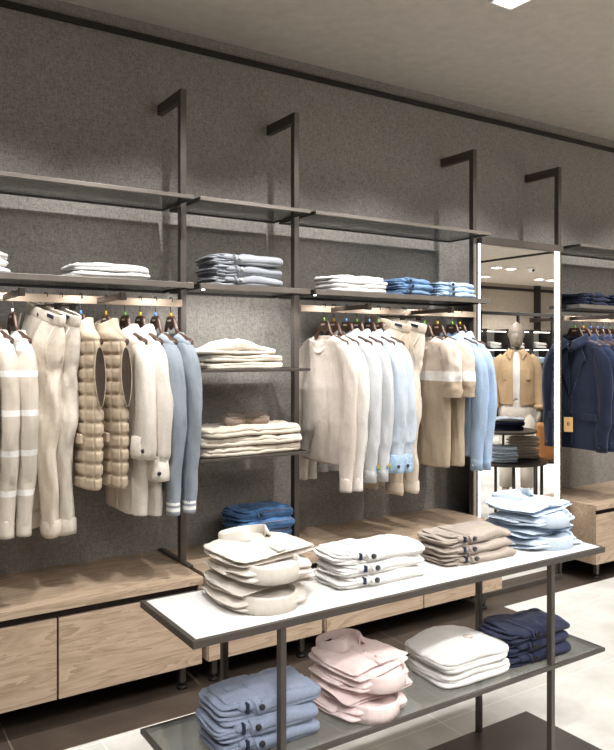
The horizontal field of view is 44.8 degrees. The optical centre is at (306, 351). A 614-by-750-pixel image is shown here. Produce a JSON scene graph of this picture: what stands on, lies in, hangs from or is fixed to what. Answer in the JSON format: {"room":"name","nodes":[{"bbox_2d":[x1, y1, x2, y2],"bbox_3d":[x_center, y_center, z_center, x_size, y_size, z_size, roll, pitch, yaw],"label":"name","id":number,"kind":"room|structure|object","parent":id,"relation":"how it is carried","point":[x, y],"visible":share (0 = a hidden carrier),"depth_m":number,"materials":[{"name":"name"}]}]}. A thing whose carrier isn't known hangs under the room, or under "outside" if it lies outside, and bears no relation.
{"room":"clothing store","nodes":[
{"label":"clothing store","id":0,"kind":"room"},
{"bbox_2d":[10,330,38,536],"bbox_3d":[-1.205,0.309,3.049,0.100,0.794,0.579,0,0,-33],"label":"sweater","id":1,"kind":"object","parent":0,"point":[28,367],"visible":0.45,"depth_m":2.83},
{"bbox_2d":[157,332,186,515],"bbox_3d":[-0.690,0.306,3.391,0.096,0.789,0.566,0,0,-33],"label":"sweater","id":2,"kind":"object","parent":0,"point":[172,487],"visible":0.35,"depth_m":3.17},
{"bbox_2d":[0,0,613,574],"bbox_3d":[4.045,-0.065,6.893,20.700,3.130,0.100,0,0,-33],"label":"wall","id":3,"kind":"structure","parent":0,"point":[78,103],"depth_m":3.99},
{"bbox_2d":[0,330,19,539],"bbox_3d":[-1.266,0.309,3.014,0.100,0.794,0.579,0,0,-35],"label":"sweater","id":4,"kind":"object","parent":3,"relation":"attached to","point":[9,364],"visible":0.94,"depth_m":2.79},
{"bbox_2d":[106,324,156,515],"bbox_3d":[-0.825,0.287,3.297,0.173,0.822,0.587,0,0,-35],"label":"coat","id":5,"kind":"object","parent":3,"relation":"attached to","point":[132,500],"visible":0.41,"depth_m":3.13,"materials":[{"name":"beige fabric"}]},
{"bbox_2d":[140,324,173,515],"bbox_3d":[-0.767,0.290,3.337,0.173,0.829,0.594,0,0,-35],"label":"shirt","id":6,"kind":"object","parent":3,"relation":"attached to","point":[158,470],"visible":0.34,"depth_m":3.12,"materials":[{"name":"beige fabric"}]},
{"bbox_2d":[157,88,192,567],"bbox_3d":[-0.633,-0.121,3.567,0.030,2.222,0.370,0,0,-33],"label":"upright","id":7,"kind":"object","parent":3,"relation":"attached to","point":[178,98],"visible":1,"depth_m":3.48,"materials":[{"name":"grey metal"}]},
{"bbox_2d":[0,287,182,306],"bbox_3d":[-1.024,-0.225,2.994,1.264,0.034,0.365,0,0,-33],"label":"rail","id":8,"kind":"object","parent":7,"relation":"attached to","point":[19,295],"visible":1,"depth_m":3.17,"materials":[{"name":"wood"}]},
{"bbox_2d":[7,290,31,343],"bbox_3d":[-1.199,-0.141,3.056,0.042,0.227,0.390,0,0,-35],"label":"clothes hanger","id":9,"kind":"object","parent":8,"relation":"hanging from","point":[12,318],"visible":0.58,"depth_m":3.01,"materials":[{"name":"wood"}]},
{"bbox_2d":[35,292,62,309],"bbox_3d":[-1.096,-0.213,3.123,0.280,0.078,0.018,0,0,44],"label":"hanger","id":10,"kind":"object","parent":8,"relation":"hanging from","point":[57,306],"visible":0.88,"depth_m":3.05,"materials":[{"name":"metal"}]},
{"bbox_2d":[18,302,65,538],"bbox_3d":[-1.129,0.272,3.153,0.400,0.988,0.125,0,0,44],"label":"trousers","id":11,"kind":"object","parent":10,"relation":"hanging from","point":[45,328],"visible":0.67,"depth_m":3.04,"materials":[{"name":"fabric"}]},
{"bbox_2d":[51,293,77,309],"bbox_3d":[-1.043,-0.213,3.157,0.280,0.078,0.018,0,0,44],"label":"hanger","id":12,"kind":"object","parent":8,"relation":"hanging from","point":[71,306],"visible":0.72,"depth_m":3.08,"materials":[{"name":"metal"}]},
{"bbox_2d":[39,302,81,535],"bbox_3d":[-1.073,0.272,3.180,0.389,0.988,0.133,0,0,44],"label":"trousers","id":13,"kind":"object","parent":12,"relation":"hanging from","point":[69,380],"visible":0.38,"depth_m":3.07,"materials":[{"name":"fabric"}]},
{"bbox_2d":[79,293,103,344],"bbox_3d":[-0.965,-0.141,3.209,0.042,0.227,0.390,0,0,-36],"label":"clothes hanger","id":14,"kind":"object","parent":8,"relation":"hanging from","point":[83,316],"visible":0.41,"depth_m":3.17,"materials":[{"name":"wood"}]},
{"bbox_2d":[72,317,105,490],"bbox_3d":[-0.974,0.211,3.202,0.112,0.716,0.462,0,0,-36],"label":"vest","id":15,"kind":"object","parent":14,"relation":"hanging from","point":[87,468],"visible":0.58,"depth_m":3.05,"materials":[{"name":"beige fabric"}]},
{"bbox_2d":[100,294,128,344],"bbox_3d":[-0.873,-0.141,3.269,0.042,0.227,0.390,0,0,-36],"label":"clothes hanger","id":16,"kind":"object","parent":8,"relation":"hanging from","point":[106,317],"visible":0.37,"depth_m":3.25,"materials":[{"name":"wood"}]},
{"bbox_2d":[94,318,131,488],"bbox_3d":[-0.883,0.212,3.261,0.110,0.718,0.462,0,0,-36],"label":"vest","id":17,"kind":"object","parent":16,"relation":"hanging from","point":[116,353],"visible":0.6,"depth_m":3.11,"materials":[{"name":"beige fabric"}]},
{"bbox_2d":[119,296,147,344],"bbox_3d":[-0.801,-0.141,3.315,0.042,0.227,0.390,0,0,-35],"label":"clothes hanger","id":18,"kind":"object","parent":8,"relation":"hanging from","point":[125,320],"visible":0.44,"depth_m":3.28,"materials":[{"name":"wood"}]},
{"bbox_2d":[150,296,177,344],"bbox_3d":[-0.681,-0.141,3.393,0.041,0.227,0.390,0,0,-33],"label":"clothes hanger","id":19,"kind":"object","parent":8,"relation":"hanging from","point":[155,320],"visible":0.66,"depth_m":3.35,"materials":[{"name":"wood"}]},
{"bbox_2d":[164,297,193,344],"bbox_3d":[-0.618,-0.141,3.434,0.041,0.227,0.390,0,0,-33],"label":"clothes hanger","id":20,"kind":"object","parent":8,"relation":"hanging from","point":[171,322],"visible":0.69,"depth_m":3.40,"materials":[{"name":"wood"}]},
{"bbox_2d":[168,332,202,513],"bbox_3d":[-0.625,0.306,3.427,0.100,0.789,0.559,0,0,-33],"label":"sweater","id":21,"kind":"object","parent":20,"relation":"hanging from","point":[192,369],"visible":0.37,"depth_m":3.21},
{"bbox_2d":[0,171,193,210],"bbox_3d":[-1.129,-0.691,3.155,1.256,0.029,0.360,0,0,-33],"label":"shelf","id":22,"kind":"object","parent":7,"relation":"attached to","point":[17,184],"visible":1,"depth_m":3.27,"materials":[{"name":"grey metal"}]},
{"bbox_2d":[0,272,193,292],"bbox_3d":[-1.129,-0.293,3.155,1.256,0.037,0.360,0,0,-33],"label":"shelf","id":23,"kind":"object","parent":7,"relation":"attached to","point":[6,278],"visible":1,"depth_m":3.27,"materials":[{"name":"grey metal"}]},
{"bbox_2d":[62,270,149,279],"bbox_3d":[-0.895,-0.331,3.290,0.362,0.038,0.291,0,0,-33],"label":"folded top","id":24,"kind":"object","parent":23,"relation":"on","point":[85,273],"visible":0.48,"depth_m":3.17,"materials":[{"name":"white fabric"}]},
{"bbox_2d":[61,262,148,273],"bbox_3d":[-0.897,-0.365,3.290,0.354,0.039,0.286,0,0,-32],"label":"folded top","id":25,"kind":"object","parent":24,"relation":"on","point":[97,266],"visible":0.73,"depth_m":3.17,"materials":[{"name":"white fabric"}]},
{"bbox_2d":[170,196,309,223],"bbox_3d":[-0.330,-0.691,3.675,0.603,0.029,0.360,0,0,-33],"label":"shelf","id":26,"kind":"object","parent":7,"relation":"attached to","point":[201,206],"visible":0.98,"depth_m":3.68,"materials":[{"name":"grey metal"}]},
{"bbox_2d":[170,283,309,298],"bbox_3d":[-0.330,-0.293,3.675,0.603,0.037,0.360,0,0,-33],"label":"shelf","id":27,"kind":"object","parent":7,"relation":"attached to","point":[209,289],"visible":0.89,"depth_m":3.66,"materials":[{"name":"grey metal"}]},
{"bbox_2d":[196,275,282,286],"bbox_3d":[-0.333,-0.344,3.642,0.382,0.065,0.253,0,0,-32],"label":"trousers","id":28,"kind":"object","parent":27,"relation":"on","point":[213,279],"visible":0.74,"depth_m":3.54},
{"bbox_2d":[195,264,281,278],"bbox_3d":[-0.336,-0.393,3.639,0.386,0.062,0.254,0,0,-35],"label":"trousers","id":29,"kind":"object","parent":28,"relation":"on","point":[214,269],"visible":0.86,"depth_m":3.54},
{"bbox_2d":[195,253,282,268],"bbox_3d":[-0.335,-0.442,3.628,0.388,0.060,0.251,0,0,-30],"label":"trousers","id":30,"kind":"object","parent":29,"relation":"on","point":[222,258],"visible":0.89,"depth_m":3.53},
{"bbox_2d":[199,449,309,462],"bbox_3d":[-0.330,0.503,3.675,0.603,0.026,0.360,0,0,-33],"label":"shelf","id":31,"kind":"object","parent":7,"relation":"attached to","point":[300,451],"visible":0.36,"depth_m":3.53,"materials":[{"name":"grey metal"}]},
{"bbox_2d":[200,441,299,457],"bbox_3d":[-0.307,0.464,3.653,0.551,0.053,0.260,0,0,-34],"label":"quilted jacket","id":32,"kind":"object","parent":31,"relation":"on","point":[256,449],"visible":0.52,"depth_m":3.52,"materials":[{"name":"beige fabric"}]},
{"bbox_2d":[200,432,301,447],"bbox_3d":[-0.305,0.419,3.655,0.561,0.050,0.273,0,0,-31],"label":"quilted jacket","id":33,"kind":"object","parent":32,"relation":"on","point":[295,436],"visible":0.59,"depth_m":3.52,"materials":[{"name":"beige fabric"}]},
{"bbox_2d":[201,411,300,437],"bbox_3d":[-0.308,0.346,3.654,0.554,0.104,0.280,0,0,-35],"label":"quilted jacket","id":34,"kind":"object","parent":33,"relation":"on","point":[256,422],"visible":0.94,"depth_m":3.58,"materials":[{"name":"beige fabric"}]},
{"bbox_2d":[201,367,309,372],"bbox_3d":[-0.330,0.093,3.675,0.603,0.026,0.360,0,0,-33],"label":"shelf","id":35,"kind":"object","parent":7,"relation":"attached to","point":[292,370],"visible":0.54,"depth_m":3.53,"materials":[{"name":"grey metal"}]},
{"bbox_2d":[200,361,282,368],"bbox_3d":[-0.334,0.060,3.620,0.412,0.040,0.244,0,0,-31],"label":"sweater","id":36,"kind":"object","parent":35,"relation":"on","point":[262,364],"visible":0.82,"depth_m":3.51,"materials":[{"name":"beige fabric"}]},
{"bbox_2d":[197,354,281,361],"bbox_3d":[-0.336,0.026,3.626,0.410,0.040,0.254,0,0,-32],"label":"sweater","id":37,"kind":"object","parent":36,"relation":"on","point":[209,357],"visible":0.9,"depth_m":3.50,"materials":[{"name":"beige fabric"}]},
{"bbox_2d":[195,339,274,354],"bbox_3d":[-0.360,-0.026,3.608,0.392,0.076,0.250,0,0,-35],"label":"sweater","id":38,"kind":"object","parent":37,"relation":"on","point":[224,346],"visible":0.91,"depth_m":3.51,"materials":[{"name":"beige fabric"}]},
{"bbox_2d":[267,112,298,537],"bbox_3d":[-0.108,-0.121,3.909,0.030,2.222,0.370,0,0,-33],"label":"upright","id":39,"kind":"object","parent":3,"relation":"attached to","point":[291,120],"visible":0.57,"depth_m":3.83,"materials":[{"name":"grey metal"}]},
{"bbox_2d":[279,211,491,242],"bbox_3d":[0.470,-0.691,4.196,1.257,0.029,0.360,0,0,-33],"label":"shelf","id":40,"kind":"object","parent":39,"relation":"attached to","point":[314,219],"visible":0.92,"depth_m":4.19,"materials":[{"name":"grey metal"}]},
{"bbox_2d":[279,289,491,306],"bbox_3d":[0.470,-0.293,4.196,1.257,0.037,0.360,0,0,-33],"label":"shelf","id":41,"kind":"object","parent":39,"relation":"attached to","point":[321,295],"visible":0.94,"depth_m":4.17,"materials":[{"name":"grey metal"}]},
{"bbox_2d":[318,287,385,292],"bbox_3d":[0.233,-0.326,3.998,0.355,0.028,0.250,0,0,-32],"label":"folded top","id":42,"kind":"object","parent":41,"relation":"on","point":[334,288],"visible":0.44,"depth_m":3.88,"materials":[{"name":"white fabric"}]},
{"bbox_2d":[314,283,385,289],"bbox_3d":[0.230,-0.348,3.994,0.358,0.030,0.247,0,0,-32],"label":"folded top","id":43,"kind":"object","parent":42,"relation":"on","point":[345,285],"visible":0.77,"depth_m":3.89,"materials":[{"name":"white fabric"}]},
{"bbox_2d":[313,279,387,285],"bbox_3d":[0.230,-0.368,4.001,0.364,0.029,0.262,0,0,-32],"label":"folded top","id":44,"kind":"object","parent":43,"relation":"on","point":[348,281],"visible":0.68,"depth_m":3.89,"materials":[{"name":"white fabric"}]},
{"bbox_2d":[314,275,382,281],"bbox_3d":[0.218,-0.389,3.998,0.342,0.029,0.255,0,0,-34],"label":"folded top","id":45,"kind":"object","parent":44,"relation":"on","point":[351,277],"visible":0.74,"depth_m":3.89,"materials":[{"name":"white fabric"}]},
{"bbox_2d":[385,290,429,295],"bbox_3d":[0.527,-0.333,4.197,0.256,0.042,0.249,0,0,-33],"label":"jeans","id":46,"kind":"object","parent":41,"relation":"on","point":[410,292],"visible":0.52,"depth_m":4.09,"materials":[{"name":"blue fabric"}]},
{"bbox_2d":[385,284,432,290],"bbox_3d":[0.540,-0.364,4.196,0.262,0.043,0.251,0,0,-32],"label":"jeans","id":47,"kind":"object","parent":46,"relation":"on","point":[395,286],"visible":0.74,"depth_m":4.10,"materials":[{"name":"blue fabric"}]},
{"bbox_2d":[383,277,429,284],"bbox_3d":[0.523,-0.395,4.199,0.263,0.042,0.250,0,0,-35],"label":"jeans","id":48,"kind":"object","parent":47,"relation":"on","point":[406,280],"visible":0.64,"depth_m":4.09,"materials":[{"name":"blue fabric"}]},
{"bbox_2d":[298,303,475,317],"bbox_3d":[0.575,-0.225,4.034,1.265,0.034,0.365,0,0,-33],"label":"rail","id":49,"kind":"object","parent":39,"relation":"attached to","point":[366,308],"visible":1,"depth_m":4.04,"materials":[{"name":"wood"}]},
{"bbox_2d":[314,304,348,345],"bbox_3d":[0.099,-0.141,3.900,0.042,0.227,0.390,0,0,-31],"label":"clothes hanger","id":50,"kind":"object","parent":49,"relation":"hanging from","point":[323,325],"visible":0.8,"depth_m":3.88,"materials":[{"name":"wood"}]},
{"bbox_2d":[379,307,408,319],"bbox_3d":[0.450,-0.213,4.129,0.018,0.078,0.280,0,0,-45],"label":"hanger","id":51,"kind":"object","parent":49,"relation":"hanging from","point":[402,317],"visible":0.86,"depth_m":4.06,"materials":[{"name":"metal"}]},
{"bbox_2d":[362,314,410,495],"bbox_3d":[0.416,0.282,4.154,0.128,1.008,0.397,0,0,-45],"label":"trousers","id":52,"kind":"object","parent":51,"relation":"hanging from","point":[400,330],"visible":0.16,"depth_m":4.06,"materials":[{"name":"fabric"}]},
{"bbox_2d":[395,307,424,320],"bbox_3d":[0.547,-0.213,4.192,0.018,0.078,0.280,0,0,-45],"label":"hanger","id":53,"kind":"object","parent":49,"relation":"hanging from","point":[418,318],"visible":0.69,"depth_m":4.12,"materials":[{"name":"metal"}]},
{"bbox_2d":[378,314,426,493],"bbox_3d":[0.515,0.282,4.219,0.135,1.008,0.396,0,0,-45],"label":"trousers","id":54,"kind":"object","parent":53,"relation":"hanging from","point":[418,330],"visible":0.21,"depth_m":4.10,"materials":[{"name":"white fabric"}]},
{"bbox_2d":[0,0,613,152],"bbox_3d":[4.076,-1.551,6.844,20.700,0.030,0.016,0,0,-33],"label":"trim","id":55,"kind":"structure","parent":3,"relation":"attached to","point":[3,3],"depth_m":4.04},
{"bbox_2d":[317,328,381,483],"bbox_3d":[0.193,0.270,3.966,0.173,0.787,0.574,0,0,-33],"label":"shirt","id":56,"kind":"object","parent":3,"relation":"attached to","point":[374,365],"visible":0.35,"depth_m":3.75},
{"bbox_2d":[328,329,393,481],"bbox_3d":[0.253,0.270,4.002,0.173,0.787,0.580,0,0,-33],"label":"shirt","id":57,"kind":"object","parent":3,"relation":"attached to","point":[387,417],"visible":0.22,"depth_m":3.79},
{"bbox_2d":[371,329,407,473],"bbox_3d":[0.321,0.251,4.049,0.173,0.750,0.590,0,0,-33],"label":"shirt","id":58,"kind":"object","parent":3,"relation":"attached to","point":[400,383],"visible":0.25,"depth_m":3.83,"materials":[{"name":"blue fabric"}]},
{"bbox_2d":[417,336,462,467],"bbox_3d":[0.676,0.277,4.275,0.109,0.730,0.617,0,0,-31],"label":"t-shirt","id":59,"kind":"object","parent":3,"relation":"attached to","point":[441,371],"visible":0.53,"depth_m":4.13,"materials":[{"name":"fabric"}]},
{"bbox_2d":[439,337,475,465],"bbox_3d":[0.758,0.277,4.330,0.108,0.730,0.601,0,0,-32],"label":"t-shirt","id":60,"kind":"object","parent":3,"relation":"attached to","point":[457,456],"visible":0.29,"depth_m":4.15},
{"bbox_2d":[440,149,476,598],"bbox_3d":[0.943,0.133,4.642,0.030,2.730,0.288,0,0,-33],"label":"upright","id":61,"kind":"object","parent":3,"relation":"attached to","point":[471,155],"visible":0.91,"depth_m":4.53,"materials":[{"name":"brown metal"}]},
{"bbox_2d":[439,331,488,470],"bbox_3d":[0.840,0.272,4.383,0.173,0.792,0.584,0,0,-30],"label":"shirt","id":62,"kind":"object","parent":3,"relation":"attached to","point":[476,408],"visible":0.32,"depth_m":4.17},
{"bbox_2d":[466,331,496,469],"bbox_3d":[0.896,0.272,4.417,0.174,0.792,0.582,0,0,-30],"label":"shirt","id":63,"kind":"object","parent":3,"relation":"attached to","point":[492,404],"visible":0.16,"depth_m":4.20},
{"bbox_2d":[477,236,562,597],"bbox_3d":[1.362,0.398,4.725,0.758,2.200,0.049,0,0,-33],"label":"wall mirror","id":64,"kind":"object","parent":3,"relation":"attached to","point":[521,328],"visible":0.69,"depth_m":4.73,"materials":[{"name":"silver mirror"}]},
{"bbox_2d":[525,167,560,244],"bbox_3d":[1.607,0.133,5.074,0.030,2.730,0.288,0,0,-33],"label":"upright","id":65,"kind":"object","parent":3,"relation":"attached to","point":[554,172],"visible":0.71,"depth_m":4.97,"materials":[{"name":"brown metal"}]},
{"bbox_2d":[562,244,613,260],"bbox_3d":[2.209,-0.691,5.328,1.261,0.029,0.360,0,0,-33],"label":"shelf","id":66,"kind":"object","parent":65,"relation":"attached to","point":[577,250],"visible":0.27,"depth_m":5.19,"materials":[{"name":"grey metal"}]},
{"bbox_2d":[562,304,613,313],"bbox_3d":[2.209,-0.293,5.328,1.261,0.037,0.360,0,0,-33],"label":"shelf","id":67,"kind":"object","parent":65,"relation":"attached to","point":[584,308],"visible":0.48,"depth_m":5.23,"materials":[{"name":"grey metal"}]},
{"bbox_2d":[562,314,613,322],"bbox_3d":[2.314,-0.225,5.166,1.269,0.034,0.365,0,0,-33],"label":"rail","id":68,"kind":"object","parent":65,"relation":"attached to","point":[610,317],"visible":0.88,"depth_m":4.95,"materials":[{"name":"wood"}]},
{"bbox_2d":[0,559,613,749],"bbox_3d":[6.641,1.529,2.903,20.700,0.062,9.420,0,0,-33],"label":"floor","id":69,"kind":"structure","parent":0,"point":[80,719],"depth_m":3.24,"materials":[{"name":"tile"}]},
{"bbox_2d":[0,551,202,713],"bbox_3d":[-1.131,1.244,3.148,1.270,0.508,0.521,0,0,-33],"label":"drawer unit","id":70,"kind":"object","parent":69,"relation":"on","point":[68,630],"visible":0.95,"depth_m":3.05,"materials":[{"name":"brown wood"}]},
{"bbox_2d":[166,543,321,680],"bbox_3d":[-0.320,1.244,3.676,0.615,0.508,0.521,0,0,-33],"label":"drawer unit","id":71,"kind":"object","parent":69,"relation":"on","point":[195,554],"visible":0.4,"depth_m":3.48,"materials":[{"name":"brown wood"}]},
{"bbox_2d":[140,541,604,749],"bbox_3d":[0.312,1.113,2.475,1.668,0.774,0.372,0,0,-33],"label":"display table","id":72,"kind":"object","parent":69,"relation":"on","point":[197,620],"visible":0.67,"depth_m":2.30,"materials":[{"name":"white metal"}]},
{"bbox_2d":[201,582,305,615],"bbox_3d":[-0.140,0.699,2.170,0.283,0.057,0.269,0,0,-26],"label":"shirt","id":73,"kind":"object","parent":72,"relation":"on","point":[284,600],"visible":0.56,"depth_m":2.07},
{"bbox_2d":[204,569,314,598],"bbox_3d":[-0.155,0.646,2.218,0.296,0.076,0.259,0,0,-41],"label":"shirt","id":74,"kind":"object","parent":73,"relation":"on","point":[214,579],"visible":0.28,"depth_m":2.11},
{"bbox_2d":[204,552,312,585],"bbox_3d":[-0.129,0.615,2.175,0.279,0.057,0.269,0,0,-31],"label":"shirt","id":75,"kind":"object","parent":74,"relation":"on","point":[286,570],"visible":0.66,"depth_m":2.08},
{"bbox_2d":[203,524,314,567],"bbox_3d":[-0.159,0.562,2.222,0.295,0.076,0.260,0,0,-44],"label":"shirt","id":76,"kind":"object","parent":75,"relation":"on","point":[254,545],"visible":0.99,"depth_m":2.17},
{"bbox_2d":[199,718,319,749],"bbox_3d":[-0.136,1.073,2.132,0.319,0.059,0.186,0,0,-33],"label":"trousers","id":77,"kind":"object","parent":72,"relation":"on","point":[267,740],"visible":0.3,"depth_m":2.06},
{"bbox_2d":[195,700,317,743],"bbox_3d":[-0.143,1.022,2.122,0.324,0.060,0.188,0,0,-31],"label":"trousers","id":78,"kind":"object","parent":77,"relation":"on","point":[234,731],"visible":0.49,"depth_m":2.04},
{"bbox_2d":[199,666,320,721],"bbox_3d":[-0.136,0.973,2.133,0.324,0.059,0.186,0,0,-32],"label":"shirt","id":79,"kind":"object","parent":78,"relation":"on","point":[240,697],"visible":0.98,"depth_m":2.09,"materials":[{"name":"fabric"}]},
{"bbox_2d":[312,690,406,724],"bbox_3d":[0.171,1.074,2.323,0.273,0.059,0.265,0,0,-33],"label":"shirt","id":80,"kind":"object","parent":72,"relation":"on","point":[385,709],"visible":0.48,"depth_m":2.23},
{"bbox_2d":[310,674,412,706],"bbox_3d":[0.157,1.022,2.368,0.281,0.078,0.254,0,0,-37],"label":"shirt","id":81,"kind":"object","parent":80,"relation":"on","point":[345,697],"visible":0.21,"depth_m":2.25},
{"bbox_2d":[308,658,408,694],"bbox_3d":[0.176,0.992,2.331,0.259,0.059,0.267,0,0,-38],"label":"shirt","id":82,"kind":"object","parent":81,"relation":"on","point":[394,680],"visible":0.55,"depth_m":2.24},
{"bbox_2d":[308,628,407,681],"bbox_3d":[0.155,0.940,2.365,0.260,0.078,0.270,0,0,-45],"label":"shirt","id":83,"kind":"object","parent":82,"relation":"on","point":[345,652],"visible":1,"depth_m":2.33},
{"bbox_2d":[314,564,424,588],"bbox_3d":[0.202,0.703,2.392,0.348,0.047,0.186,0,0,-34],"label":"trousers","id":84,"kind":"object","parent":72,"relation":"on","point":[339,582],"visible":0.47,"depth_m":2.31,"materials":[{"name":"white fabric"}]},
{"bbox_2d":[315,554,424,577],"bbox_3d":[0.204,0.665,2.396,0.339,0.047,0.182,0,0,-36],"label":"trousers","id":85,"kind":"object","parent":84,"relation":"on","point":[346,571],"visible":0.51,"depth_m":2.31,"materials":[{"name":"white fabric"}]},
{"bbox_2d":[313,534,424,564],"bbox_3d":[0.196,0.629,2.392,0.346,0.047,0.185,0,0,-30],"label":"trousers","id":86,"kind":"object","parent":85,"relation":"on","point":[349,551],"visible":1,"depth_m":2.35,"materials":[{"name":"white fabric"}]},
{"bbox_2d":[148,636,596,749],"bbox_3d":[0.312,1.107,2.475,1.644,0.008,0.348,0,0,-33],"label":"glass shelf","id":87,"kind":"object","parent":72,"relation":"attached to","point":[423,697],"depth_m":2.29,"materials":[{"name":"glass"}]},
{"bbox_2d":[407,655,509,688],"bbox_3d":[0.526,1.068,2.588,0.322,0.068,0.245,0,0,-31],"label":"sweatshirt","id":88,"kind":"object","parent":72,"relation":"on","point":[440,679],"visible":0.48,"depth_m":2.48,"materials":[{"name":"white fabric"}]},
{"bbox_2d":[404,625,508,673],"bbox_3d":[0.520,1.017,2.587,0.319,0.071,0.255,0,0,-31],"label":"sweatshirt","id":89,"kind":"object","parent":88,"relation":"on","point":[449,649],"visible":1,"depth_m":2.52,"materials":[{"name":"white fabric"}]},
{"bbox_2d":[420,546,516,566],"bbox_3d":[0.568,0.705,2.632,0.337,0.042,0.181,0,0,-31],"label":"trousers","id":90,"kind":"object","parent":72,"relation":"on","point":[506,551],"visible":0.41,"depth_m":2.55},
{"bbox_2d":[420,536,512,556],"bbox_3d":[0.557,0.670,2.627,0.331,0.044,0.180,0,0,-34],"label":"trousers","id":91,"kind":"object","parent":90,"relation":"on","point":[441,551],"visible":0.48,"depth_m":2.55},
{"bbox_2d":[417,520,510,547],"bbox_3d":[0.555,0.636,2.633,0.334,0.045,0.181,0,0,-36],"label":"trousers","id":92,"kind":"object","parent":91,"relation":"on","point":[469,532],"visible":1,"depth_m":2.59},
{"bbox_2d":[506,640,570,667],"bbox_3d":[0.790,1.075,2.715,0.334,0.053,0.192,0,0,-31],"label":"jeans","id":93,"kind":"object","parent":72,"relation":"on","point":[524,658],"visible":0.24,"depth_m":2.63,"materials":[{"name":"blue fabric"}]},
{"bbox_2d":[507,630,568,656],"bbox_3d":[0.785,1.033,2.714,0.326,0.053,0.189,0,0,-33],"label":"jeans","id":94,"kind":"object","parent":93,"relation":"on","point":[560,636],"visible":0.33,"depth_m":2.62,"materials":[{"name":"blue fabric"}]},
{"bbox_2d":[478,608,569,644],"bbox_3d":[0.790,0.993,2.712,0.328,0.051,0.187,0,0,-35],"label":"jeans","id":95,"kind":"object","parent":94,"relation":"on","point":[531,624],"visible":0.97,"depth_m":2.67,"materials":[{"name":"blue fabric"}]},
{"bbox_2d":[505,528,581,550],"bbox_3d":[0.880,0.701,2.839,0.317,0.054,0.268,0,0,-30],"label":"shirt","id":96,"kind":"object","parent":72,"relation":"on","point":[559,540],"visible":0.45,"depth_m":2.73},
{"bbox_2d":[485,518,572,538],"bbox_3d":[0.842,0.648,2.875,0.311,0.074,0.260,0,0,-40],"label":"shirt","id":97,"kind":"object","parent":96,"relation":"on","point":[528,532],"visible":0.26,"depth_m":2.76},
{"bbox_2d":[486,507,574,528],"bbox_3d":[0.875,0.619,2.838,0.313,0.054,0.258,0,0,-38],"label":"shirt","id":98,"kind":"object","parent":97,"relation":"on","point":[562,518],"visible":0.74,"depth_m":2.74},
{"bbox_2d":[484,488,571,516],"bbox_3d":[0.842,0.566,2.877,0.254,0.074,0.322,0,0,45],"label":"shirt","id":99,"kind":"object","parent":98,"relation":"on","point":[521,501],"visible":1,"depth_m":2.83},
{"bbox_2d":[299,507,501,631],"bbox_3d":[0.475,1.244,4.194,1.243,0.508,0.521,0,0,-33],"label":"drawer unit","id":100,"kind":"object","parent":69,"relation":"on","point":[408,524],"visible":0.34,"depth_m":4.10,"materials":[{"name":"brown wood"}]},
{"bbox_2d":[562,481,613,578],"bbox_3d":[2.255,1.244,5.353,1.280,0.508,0.521,0,0,-33],"label":"drawer unit","id":101,"kind":"object","parent":69,"relation":"on","point":[592,507],"visible":0.48,"depth_m":4.88,"materials":[{"name":"brown wood"}]},
{"bbox_3d":[-0.248,0.958,3.765,0.341,0.065,0.210,0,0,-38],"label":"jeans","id":102,"kind":"object","parent":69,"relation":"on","visible":0},
{"bbox_2d":[221,527,291,534],"bbox_3d":[-0.260,0.907,3.767,0.341,0.062,0.211,0,0,-39],"label":"jeans","id":103,"kind":"object","parent":102,"relation":"on","point":[287,530],"visible":0.02,"depth_m":3.76,"materials":[{"name":"blue fabric"}]},
{"bbox_2d":[222,516,294,529],"bbox_3d":[-0.247,0.853,3.767,0.336,0.067,0.213,0,0,-34],"label":"jeans","id":104,"kind":"object","parent":103,"relation":"on","point":[271,523],"visible":0.47,"depth_m":3.71,"materials":[{"name":"blue fabric"}]},
{"bbox_2d":[221,501,293,521],"bbox_3d":[-0.252,0.803,3.774,0.335,0.062,0.210,0,0,-38],"label":"jeans","id":105,"kind":"object","parent":104,"relation":"on","point":[260,510],"visible":1,"depth_m":3.71,"materials":[{"name":"blue fabric"}]},
{"bbox_2d":[299,335,358,492],"bbox_3d":[0.088,0.304,3.893,0.100,0.784,0.574,0,0,-31],"label":"sweater","id":106,"kind":"object","parent":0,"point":[328,391],"visible":0.9,"depth_m":3.80,"materials":[{"name":"fabric"}]},
{"bbox_2d":[59,0,613,140],"bbox_3d":[6.641,-1.670,2.903,20.900,0.080,9.620,0,0,-33],"label":"ceiling","id":107,"kind":"structure","parent":0,"point":[551,62],"depth_m":3.89,"materials":[{"name":"paint"}]},
{"bbox_2d":[489,0,530,10],"bbox_3d":[0.943,-1.624,3.426,0.144,0.012,0.144,0,0,-33],"label":"recessed light","id":108,"kind":"object","parent":107,"relation":"in","point":[510,5],"visible":1,"depth_m":3.46,"materials":[{"name":"white laminate"}]},
{"bbox_2d":[308,335,369,491],"bbox_3d":[0.139,0.304,3.932,0.093,0.784,0.580,0,0,-32],"label":"sweater","id":109,"kind":"object","parent":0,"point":[363,394],"visible":0.27,"depth_m":3.70,"materials":[{"name":"white fabric"}]},
{"bbox_2d":[383,329,416,471],"bbox_3d":[0.375,0.251,4.083,0.173,0.750,0.585,0,0,-33],"label":"shirt","id":110,"kind":"object","parent":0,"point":[411,416],"visible":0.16,"depth_m":3.86,"materials":[{"name":"blue fabric"}]},
{"bbox_2d":[562,333,612,452],"bbox_3d":[1.788,0.265,4.999,0.174,0.777,0.556,0,0,-35],"label":"suit jacket","id":111,"kind":"object","parent":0,"point":[587,377],"visible":0.65,"depth_m":4.90,"materials":[{"name":"blue fabric"}]},
{"bbox_2d":[588,334,613,451],"bbox_3d":[1.861,0.265,5.050,0.173,0.777,0.558,0,0,-35],"label":"suit jacket","id":112,"kind":"object","parent":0,"point":[606,348],"visible":0.16,"depth_m":4.86,"materials":[{"name":"blue fabric"}]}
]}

